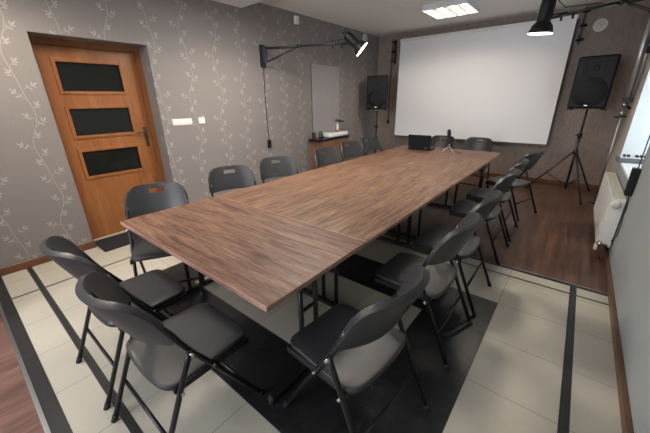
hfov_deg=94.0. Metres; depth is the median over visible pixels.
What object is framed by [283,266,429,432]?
folding chair
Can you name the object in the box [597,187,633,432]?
baseboard
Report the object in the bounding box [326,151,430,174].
folding table
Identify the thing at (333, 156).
folding chair
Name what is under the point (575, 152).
speaker stand
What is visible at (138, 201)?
folding chair
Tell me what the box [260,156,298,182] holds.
folding chair
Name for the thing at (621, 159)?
power strip
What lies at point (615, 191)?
grille
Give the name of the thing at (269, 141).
switch
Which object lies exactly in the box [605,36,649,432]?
wall
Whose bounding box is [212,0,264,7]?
ceiling beam
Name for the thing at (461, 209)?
folding chair
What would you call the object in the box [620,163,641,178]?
window sill
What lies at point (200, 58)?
wall
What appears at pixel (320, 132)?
jar
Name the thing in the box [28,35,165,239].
door
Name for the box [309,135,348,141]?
countertop
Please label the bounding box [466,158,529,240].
folding chair
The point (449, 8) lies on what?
ceiling light
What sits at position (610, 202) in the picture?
radiator
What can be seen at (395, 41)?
bracket
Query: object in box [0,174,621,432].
floor
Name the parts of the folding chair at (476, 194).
seat rail, seat, leg, leg, backrest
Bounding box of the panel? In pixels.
[311,63,338,137]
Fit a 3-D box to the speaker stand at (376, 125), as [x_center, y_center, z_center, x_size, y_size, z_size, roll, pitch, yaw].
[1.277,-1.767,7.053,0.688,1.327,0.788,15,26,36]
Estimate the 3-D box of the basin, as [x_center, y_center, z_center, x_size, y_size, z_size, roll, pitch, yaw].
[0.218,-1.722,6.316,0.230,0.096,0.620,15,26,36]
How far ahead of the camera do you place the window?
3.84 m
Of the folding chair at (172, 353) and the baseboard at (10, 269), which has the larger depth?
the baseboard at (10, 269)
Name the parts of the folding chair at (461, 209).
seat rail, seat, leg, leg, backrest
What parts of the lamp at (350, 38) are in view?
wall plate, power cord, arm, arm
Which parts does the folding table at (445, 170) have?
leg, leg, leg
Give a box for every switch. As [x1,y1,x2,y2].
[172,118,191,125]
[198,117,204,123]
[267,140,271,147]
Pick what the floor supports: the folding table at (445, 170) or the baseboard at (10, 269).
the folding table at (445, 170)
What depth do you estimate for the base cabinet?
6.07 m
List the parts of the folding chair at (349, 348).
leg, seat rail, leg, seat, backrest, leg, leg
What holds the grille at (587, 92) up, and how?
attached to the loudspeaker at (594, 77)
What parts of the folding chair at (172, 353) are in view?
leg, backrest, leg, leg, seat, seat rail, leg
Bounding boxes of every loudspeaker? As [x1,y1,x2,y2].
[366,75,387,109]
[567,54,620,109]
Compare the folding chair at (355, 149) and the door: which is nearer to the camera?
the door
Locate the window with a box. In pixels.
[620,69,649,156]
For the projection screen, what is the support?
attached to the wall at (624, 32)
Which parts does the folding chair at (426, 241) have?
seat rail, seat, leg, leg, backrest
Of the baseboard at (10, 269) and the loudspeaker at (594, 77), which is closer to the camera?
the baseboard at (10, 269)
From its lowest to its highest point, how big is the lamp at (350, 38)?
1.630 m
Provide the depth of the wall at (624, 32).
5.33 m
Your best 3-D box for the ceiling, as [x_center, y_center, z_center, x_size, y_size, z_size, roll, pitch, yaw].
[0.118,-2.323,2.136,5.570,0.100,9.980,15,26,36]
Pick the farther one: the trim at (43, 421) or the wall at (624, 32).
the wall at (624, 32)
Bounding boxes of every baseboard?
[0,242,93,276]
[473,171,598,189]
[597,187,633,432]
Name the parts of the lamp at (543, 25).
power cord, arm, arm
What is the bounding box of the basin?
[323,130,347,137]
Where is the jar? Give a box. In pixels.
[319,131,322,138]
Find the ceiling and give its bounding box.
[260,0,619,36]
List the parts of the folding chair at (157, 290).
backrest, leg, leg, leg, seat, leg, seat rail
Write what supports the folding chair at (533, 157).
on the floor
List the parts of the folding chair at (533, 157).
seat, leg, leg, backrest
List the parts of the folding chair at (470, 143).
backrest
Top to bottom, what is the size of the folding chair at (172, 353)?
0.898 m
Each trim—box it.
[0,304,50,432]
[385,232,607,293]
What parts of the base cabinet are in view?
cabinet door, cabinet door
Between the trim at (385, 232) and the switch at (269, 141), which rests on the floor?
the trim at (385, 232)
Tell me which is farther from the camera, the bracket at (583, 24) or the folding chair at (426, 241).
the bracket at (583, 24)
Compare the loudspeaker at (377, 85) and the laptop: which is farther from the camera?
the loudspeaker at (377, 85)
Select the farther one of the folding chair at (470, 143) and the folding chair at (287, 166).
the folding chair at (470, 143)
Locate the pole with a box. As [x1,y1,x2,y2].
[588,17,649,203]
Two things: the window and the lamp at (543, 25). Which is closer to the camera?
the lamp at (543, 25)
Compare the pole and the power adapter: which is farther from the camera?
the pole
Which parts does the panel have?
panel trim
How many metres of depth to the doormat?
3.60 m
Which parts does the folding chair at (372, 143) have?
backrest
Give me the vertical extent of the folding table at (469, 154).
0.742 m
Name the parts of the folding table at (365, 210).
leg, leg, leg, leg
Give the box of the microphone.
[441,129,459,152]
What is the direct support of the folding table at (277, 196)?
on the floor
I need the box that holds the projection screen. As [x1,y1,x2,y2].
[394,15,578,145]
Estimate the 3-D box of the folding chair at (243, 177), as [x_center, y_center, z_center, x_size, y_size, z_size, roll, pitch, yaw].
[-0.928,-0.056,3.267,0.536,0.898,0.614,-12,24,-27]
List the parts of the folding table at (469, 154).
leg, leg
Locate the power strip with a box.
[615,154,644,163]
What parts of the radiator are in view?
panel, thermostat knob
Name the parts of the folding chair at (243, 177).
leg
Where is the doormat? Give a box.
[95,232,140,251]
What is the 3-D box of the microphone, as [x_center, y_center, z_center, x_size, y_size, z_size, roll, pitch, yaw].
[2.021,-1.183,4.767,0.200,0.351,0.279,-9,22,-19]
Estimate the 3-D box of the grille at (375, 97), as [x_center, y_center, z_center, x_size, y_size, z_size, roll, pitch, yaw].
[1.119,-2.566,6.622,0.354,0.354,0.020,6,22,18]
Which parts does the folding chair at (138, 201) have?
leg, leg, seat, backrest, leg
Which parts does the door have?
pane, pane, pane, handle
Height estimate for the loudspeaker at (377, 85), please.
0.707 m
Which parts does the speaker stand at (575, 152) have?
tripod leg, tripod leg, tripod leg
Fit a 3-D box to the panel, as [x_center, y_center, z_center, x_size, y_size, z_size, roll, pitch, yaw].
[0.022,-2.290,6.064,0.016,1.331,0.866,15,26,36]
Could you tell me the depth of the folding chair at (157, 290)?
1.78 m
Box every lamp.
[259,30,366,147]
[528,0,649,34]
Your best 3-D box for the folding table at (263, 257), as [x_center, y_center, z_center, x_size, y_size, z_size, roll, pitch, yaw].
[-0.614,0.441,2.160,1.600,0.742,0.800,15,26,36]
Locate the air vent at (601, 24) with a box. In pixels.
[593,18,607,31]
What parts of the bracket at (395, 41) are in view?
pull rod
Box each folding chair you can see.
[39,236,186,410]
[75,272,264,432]
[124,182,204,296]
[208,165,256,196]
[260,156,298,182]
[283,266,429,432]
[314,147,342,168]
[340,141,364,160]
[360,137,381,155]
[374,212,483,370]
[413,190,503,316]
[431,135,454,148]
[448,168,521,264]
[449,137,492,189]
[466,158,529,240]
[485,151,544,220]
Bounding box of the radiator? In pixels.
[593,172,626,260]
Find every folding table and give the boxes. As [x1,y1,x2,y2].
[120,196,366,404]
[218,167,378,213]
[278,175,451,306]
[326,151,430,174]
[381,155,488,238]
[385,145,500,202]
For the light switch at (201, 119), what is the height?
0.080 m
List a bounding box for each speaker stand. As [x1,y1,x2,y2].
[366,110,382,154]
[524,109,589,204]
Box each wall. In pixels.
[0,0,378,267]
[374,0,649,184]
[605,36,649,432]
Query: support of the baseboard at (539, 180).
attached to the wall at (624, 32)
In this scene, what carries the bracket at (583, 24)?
attached to the wall at (624, 32)
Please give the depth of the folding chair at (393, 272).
1.94 m
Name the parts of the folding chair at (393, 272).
seat rail, seat, leg, leg, backrest, leg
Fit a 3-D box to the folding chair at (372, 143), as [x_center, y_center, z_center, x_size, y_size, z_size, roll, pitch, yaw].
[0.942,-1.008,5.675,0.536,0.898,0.614,-17,26,-36]
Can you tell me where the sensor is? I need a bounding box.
[294,15,298,24]
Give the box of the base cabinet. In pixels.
[309,135,348,169]
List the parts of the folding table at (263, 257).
leg, leg, leg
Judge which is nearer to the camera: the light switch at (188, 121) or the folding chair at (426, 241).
the folding chair at (426, 241)
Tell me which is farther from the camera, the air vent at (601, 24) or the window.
the air vent at (601, 24)
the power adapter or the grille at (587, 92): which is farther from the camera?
the grille at (587, 92)
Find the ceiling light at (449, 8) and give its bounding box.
[422,0,480,18]
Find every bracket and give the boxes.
[387,39,396,123]
[576,6,591,43]
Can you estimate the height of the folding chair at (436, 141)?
0.898 m
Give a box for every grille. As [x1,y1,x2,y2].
[368,90,383,106]
[574,79,605,105]
[605,172,625,199]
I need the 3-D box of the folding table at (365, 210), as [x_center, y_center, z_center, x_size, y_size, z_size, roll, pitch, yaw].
[0.450,0.183,2.794,0.800,0.742,1.600,15,26,36]
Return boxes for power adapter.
[611,135,649,240]
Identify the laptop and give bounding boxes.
[408,134,434,150]

